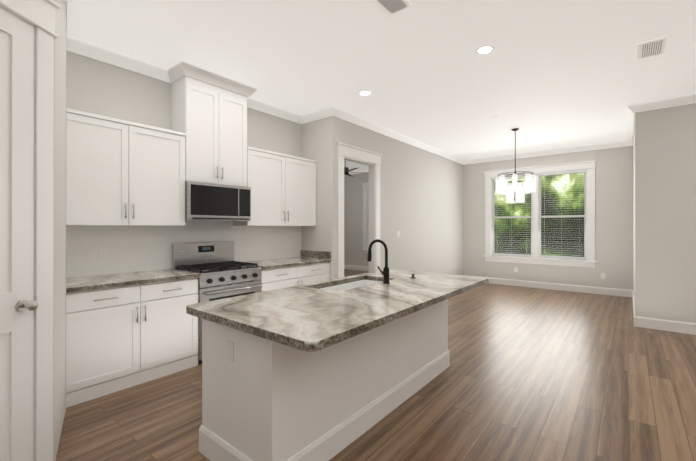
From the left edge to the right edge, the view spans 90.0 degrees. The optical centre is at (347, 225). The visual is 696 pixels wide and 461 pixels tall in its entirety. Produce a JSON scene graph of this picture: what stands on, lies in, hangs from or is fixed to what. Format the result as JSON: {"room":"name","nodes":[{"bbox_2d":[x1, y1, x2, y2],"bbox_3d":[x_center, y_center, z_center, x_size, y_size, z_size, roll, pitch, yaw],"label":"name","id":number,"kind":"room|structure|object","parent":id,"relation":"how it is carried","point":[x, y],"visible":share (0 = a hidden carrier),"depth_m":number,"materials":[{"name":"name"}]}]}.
{"room":"kitchen","nodes":[
{"label":"kitchen","id":0,"kind":"room"},
{"bbox_2d":[53,0,54,460],"bbox_3d":[-1.790,-0.147,1.300,0.120,3.080,1.415,0,0,3],"label":"wall","id":1,"kind":"structure","parent":0,"point":[53,238],"depth_m":2.00,"materials":[{"name":"grey paint"}]},
{"bbox_2d":[0,6,37,460],"bbox_3d":[-1.730,0.153,1.481,0.490,2.465,0.670,0,0,39],"label":"pantry door","id":2,"kind":"structure","parent":1,"relation":"in","point":[18,305],"depth_m":1.78,"materials":[{"name":"white wood"}]},
{"bbox_2d":[0,0,60,460],"bbox_3d":[-1.762,0.061,1.481,0.164,2.665,1.050,0,0,3],"label":"door frame","id":3,"kind":"structure","parent":1,"relation":"attached to","point":[39,15],"depth_m":1.91,"materials":[{"name":"white wood"}]},
{"bbox_2d":[54,0,65,460],"bbox_3d":[-1.955,-0.144,2.292,0.100,3.080,0.780,0,0,-35],"label":"wall","id":4,"kind":"structure","parent":0,"point":[59,217],"depth_m":2.25,"materials":[{"name":"grey paint"}]},
{"bbox_2d":[65,2,66,411],"bbox_3d":[-2.410,-0.143,2.774,0.670,3.080,0.120,0,0,39],"label":"wall","id":5,"kind":"structure","parent":0,"point":[65,216],"depth_m":2.61,"materials":[{"name":"grey paint"}]},
{"bbox_2d":[67,51,300,156],"bbox_3d":[-1.727,-0.140,4.252,0.120,3.080,3.280,0,0,39],"label":"wall","id":6,"kind":"structure","parent":0,"point":[97,87],"depth_m":3.59,"materials":[{"name":"grey paint"}]},
{"bbox_2d":[67,36,171,83],"bbox_3d":[-2.265,-1.631,3.425,0.085,0.099,1.072,0,0,39],"label":"crown molding","id":7,"kind":"structure","parent":6,"relation":"attached to","point":[82,48],"depth_m":3.40,"materials":[{"name":"white wood"}]},
{"bbox_2d":[66,108,185,225],"bbox_3d":[-2.155,-0.487,3.333,0.364,0.970,1.066,0,0,39],"label":"upper cabinet","id":8,"kind":"object","parent":6,"relation":"attached to","point":[123,173],"visible":0.85,"depth_m":3.20,"materials":[{"name":"white wood"}]},
{"bbox_2d":[66,221,300,277],"bbox_3d":[-1.677,0.371,4.210,0.010,0.858,3.036,0,0,39],"label":"tile backsplash","id":9,"kind":"structure","parent":6,"relation":"attached to","point":[137,248],"depth_m":3.73,"materials":[{"name":"white tile"}]},
{"bbox_2d":[167,61,256,186],"bbox_3d":[-1.565,-1.076,4.034,0.405,1.203,0.926,0,0,39],"label":"upper cabinet","id":10,"kind":"object","parent":6,"relation":"attached to","point":[209,114],"visible":0.94,"depth_m":3.88,"materials":[{"name":"white wood"}]},
{"bbox_2d":[185,181,250,220],"bbox_3d":[-1.562,-0.263,4.030,0.413,0.410,0.756,0,0,39],"label":"microwave","id":11,"kind":"object","parent":10,"relation":"attached to","point":[204,201],"visible":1,"depth_m":3.84,"materials":[{"name":"silver metal"}]},
{"bbox_2d":[247,97,298,122],"bbox_3d":[-1.075,-1.628,4.904,0.085,0.099,1.212,0,0,39],"label":"crown molding","id":12,"kind":"structure","parent":6,"relation":"attached to","point":[251,103],"depth_m":4.89,"materials":[{"name":"white wood"}]},
{"bbox_2d":[232,147,316,225],"bbox_3d":[-0.964,-0.484,4.813,0.364,0.970,1.205,0,0,39],"label":"upper cabinet","id":13,"kind":"object","parent":6,"relation":"attached to","point":[283,189],"visible":0.92,"depth_m":4.67,"materials":[{"name":"white wood"}]},
{"bbox_2d":[301,118,325,250],"bbox_3d":[-2.061,-0.135,6.549,4.580,3.080,0.120,0,0,39],"label":"wall","id":14,"kind":"structure","parent":0,"point":[313,146],"depth_m":5.18,"materials":[{"name":"grey paint"}]},
{"bbox_2d":[299,108,329,123],"bbox_3d":[-0.469,-1.627,5.141,0.510,0.099,0.085,0,0,39],"label":"crown molding","id":15,"kind":"structure","parent":14,"relation":"attached to","point":[320,114],"depth_m":5.16,"materials":[{"name":"white wood"}]},
{"bbox_2d":[56,269,695,460],"bbox_3d":[0.253,1.427,3.104,12.740,0.060,12.740,0,0,39],"label":"floor","id":16,"kind":"structure","parent":0,"point":[533,374],"depth_m":2.77,"materials":[{"name":"brown wood"}]},
{"bbox_2d":[66,269,199,407],"bbox_3d":[-2.050,0.935,3.245,0.634,0.925,1.066,0,0,39],"label":"base cabinet","id":17,"kind":"object","parent":16,"relation":"on","point":[127,330],"visible":0.88,"depth_m":3.01,"materials":[{"name":"white wood"}]},
{"bbox_2d":[172,241,262,363],"bbox_3d":[-1.453,0.797,3.940,0.669,1.205,0.756,0,0,39],"label":"range","id":18,"kind":"object","parent":16,"relation":"on","point":[219,270],"visible":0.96,"depth_m":3.87,"materials":[{"name":"silver metal"}]},
{"bbox_2d":[248,250,330,291],"bbox_3d":[-0.859,0.886,4.725,0.634,1.030,1.205,0,0,39],"label":"base cabinet","id":19,"kind":"object","parent":16,"relation":"on","point":[308,266],"visible":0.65,"depth_m":4.57,"materials":[{"name":"white wood"}]},
{"bbox_2d":[186,239,488,460],"bbox_3d":[0.165,0.755,2.662,1.080,1.282,2.340,0,0,39],"label":"kitchen island","id":20,"kind":"object","parent":16,"relation":"on","point":[326,370],"visible":1,"depth_m":2.07,"materials":[{"name":"white"}]},
{"bbox_2d":[331,280,381,291],"bbox_3d":[0.044,0.642,2.966,0.386,0.237,0.856,0,0,39],"label":"sink","id":21,"kind":"object","parent":20,"relation":"in","point":[348,284],"depth_m":3.21,"materials":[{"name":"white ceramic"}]},
{"bbox_2d":[367,239,389,283],"bbox_3d":[0.229,0.298,2.935,0.224,0.368,0.160,0,0,39],"label":"faucet","id":22,"kind":"object","parent":20,"relation":"on","point":[385,272],"depth_m":2.91,"materials":[{"name":"black metal"}]},
{"bbox_2d":[66,0,695,173],"bbox_3d":[0.253,-1.732,3.111,12.740,0.100,12.740,0,0,39],"label":"ceiling","id":23,"kind":"structure","parent":0,"point":[543,75],"depth_m":3.46,"materials":[{"name":"white paint"}]},
{"bbox_2d":[344,160,368,176],"bbox_3d":[-0.103,-1.455,8.468,1.312,0.429,1.321,0,0,39],"label":"ceiling fan","id":24,"kind":"object","parent":23,"relation":"hanging from","point":[346,170],"visible":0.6,"depth_m":8.42,"materials":[{"name":"brown metal"}]},
{"bbox_2d":[358,90,371,95],"bbox_3d":[0.214,-1.673,4.387,0.170,0.011,0.170,0,0,39],"label":"recessed light","id":25,"kind":"object","parent":23,"relation":"in","point":[365,92],"visible":1,"depth_m":4.37,"materials":[{"name":"white"}]},
{"bbox_2d":[371,0,411,15],"bbox_3d":[0.296,-1.674,2.575,0.210,0.017,0.360,0,0,39],"label":"ceiling vent","id":26,"kind":"object","parent":23,"relation":"in","point":[389,7],"visible":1,"depth_m":2.64,"materials":[{"name":"white metal"}]},
{"bbox_2d":[475,45,493,53],"bbox_3d":[1.304,-1.676,3.317,0.170,0.011,0.170,0,0,39],"label":"recessed light","id":27,"kind":"object","parent":23,"relation":"in","point":[484,49],"visible":1,"depth_m":3.30,"materials":[{"name":"white"}]},
{"bbox_2d":[487,116,504,123],"bbox_3d":[2.337,-1.667,5.477,0.180,0.018,0.340,0,0,39],"label":"smoke detector","id":28,"kind":"object","parent":23,"relation":"attached to","point":[496,119],"visible":1,"depth_m":5.43,"materials":[{"name":"white plastic"}]},
{"bbox_2d":[495,128,535,203],"bbox_3d":[2.896,-1.035,6.027,0.621,1.279,0.623,0,0,39],"label":"chandelier","id":29,"kind":"object","parent":23,"relation":"hanging from","point":[515,187],"visible":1,"depth_m":5.98,"materials":[{"name":"glass"}]},
{"bbox_2d":[636,37,666,59],"bbox_3d":[2.864,-1.673,3.294,0.210,0.017,0.360,0,0,39],"label":"ceiling vent","id":30,"kind":"object","parent":23,"relation":"in","point":[651,48],"visible":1,"depth_m":3.27,"materials":[{"name":"white metal"}]},
{"bbox_2d":[326,116,462,279],"bbox_3d":[1.363,-0.133,7.054,0.120,3.080,5.200,0,0,39],"label":"wall","id":31,"kind":"structure","parent":0,"point":[421,200],"depth_m":6.72,"materials":[{"name":"grey paint"}]},
{"bbox_2d":[336,142,381,277],"bbox_3d":[0.160,0.093,5.531,0.163,2.620,1.160,0,0,39],"label":"door frame","id":32,"kind":"structure","parent":31,"relation":"attached to","point":[370,159],"depth_m":5.69,"materials":[{"name":"white wood"}]},
{"bbox_2d":[327,106,466,163],"bbox_3d":[1.378,-1.623,6.914,0.085,0.099,5.165,0,0,39],"label":"crown molding","id":33,"kind":"structure","parent":31,"relation":"attached to","point":[331,111],"depth_m":6.00,"materials":[{"name":"white wood"}]},
{"bbox_2d":[344,146,632,289],"bbox_3d":[2.535,-0.128,9.371,8.200,3.080,0.120,0,0,39],"label":"wall","id":34,"kind":"structure","parent":0,"point":[614,214],"depth_m":7.60,"materials":[{"name":"grey paint"}]},
{"bbox_2d":[344,265,368,270],"bbox_3d":[1.082,1.342,10.450,4.580,0.145,0.016,0,0,39],"label":"baseboard","id":35,"kind":"structure","parent":34,"relation":"attached to","point":[351,267],"depth_m":11.09,"materials":[{"name":"white wood"}]},
{"bbox_2d":[362,183,368,253],"bbox_3d":[0.975,-0.233,10.591,1.280,2.215,0.175,0,0,39],"label":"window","id":36,"kind":"structure","parent":34,"relation":"in","point":[365,218],"depth_m":10.87,"materials":[{"name":"white"}]},
{"bbox_2d":[483,160,596,267],"bbox_3d":[4.278,-0.239,7.933,2.280,2.215,0.175,0,0,39],"label":"dining room window","id":37,"kind":"structure","parent":34,"relation":"in","point":[587,168],"depth_m":7.85,"materials":[{"name":"white wood"}]},
{"bbox_2d":[465,275,631,296],"bbox_3d":[4.288,1.336,7.869,3.350,0.145,0.016,0,0,39],"label":"baseboard","id":38,"kind":"structure","parent":34,"relation":"attached to","point":[533,284],"depth_m":7.55,"materials":[{"name":"white wood"}]},
{"bbox_2d":[467,141,632,163],"bbox_3d":[4.289,-1.621,7.830,3.290,0.099,0.085,0,0,39],"label":"crown molding","id":39,"kind":"structure","parent":34,"relation":"attached to","point":[621,143],"depth_m":7.63,"materials":[{"name":"white wood"}]},
{"bbox_2d":[633,111,646,316],"bbox_3d":[4.851,-0.136,5.806,0.120,3.080,2.530,0,0,39],"label":"wall","id":40,"kind":"structure","parent":0,"point":[640,218],"depth_m":4.83,"materials":[{"name":"grey paint"}]},
{"bbox_2d":[627,116,634,145],"bbox_3d":[4.742,-1.626,5.838,0.085,0.099,2.400,0,0,39],"label":"crown molding","id":41,"kind":"structure","parent":40,"relation":"attached to","point":[630,119],"depth_m":5.81,"materials":[{"name":"white"}]},
{"bbox_2d":[632,290,634,314],"bbox_3d":[4.798,1.331,5.845,0.016,0.145,2.490,0,0,39],"label":"baseboard","id":42,"kind":"structure","parent":40,"relation":"attached to","point":[632,290],"depth_m":5.69,"materials":[{"name":"white wood"}]},
{"bbox_2d":[646,103,695,322],"bbox_3d":[5.817,-0.142,3.481,4.300,3.080,0.120,0,0,39],"label":"wall","id":43,"kind":"structure","parent":0,"point":[671,209],"depth_m":4.62,"materials":[{"name":"grey paint"}]},
{"bbox_2d":[627,94,695,115],"bbox_3d":[5.638,-1.631,3.497,4.415,0.099,0.085,0,0,39],"label":"crown molding","id":44,"kind":"structure","parent":43,"relation":"attached to","point":[688,99],"depth_m":4.65,"materials":[{"name":"white wood"}]},
{"bbox_2d":[633,315,695,334],"bbox_3d":[5.709,1.326,3.477,4.406,0.145,0.016,0,0,39],"label":"baseboard","id":45,"kind":"structure","parent":43,"relation":"attached to","point":[668,325],"depth_m":4.65,"materials":[{"name":"white wood"}]},
{"label":"outside","id":46,"kind":"structure","parent":0,"visible":0},
{"bbox_2d":[494,173,583,256],"bbox_3d":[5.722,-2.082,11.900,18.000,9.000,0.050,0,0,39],"label":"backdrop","id":47,"kind":"structure","parent":46,"point":[520,243],"depth_m":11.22,"materials":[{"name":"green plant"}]}
]}

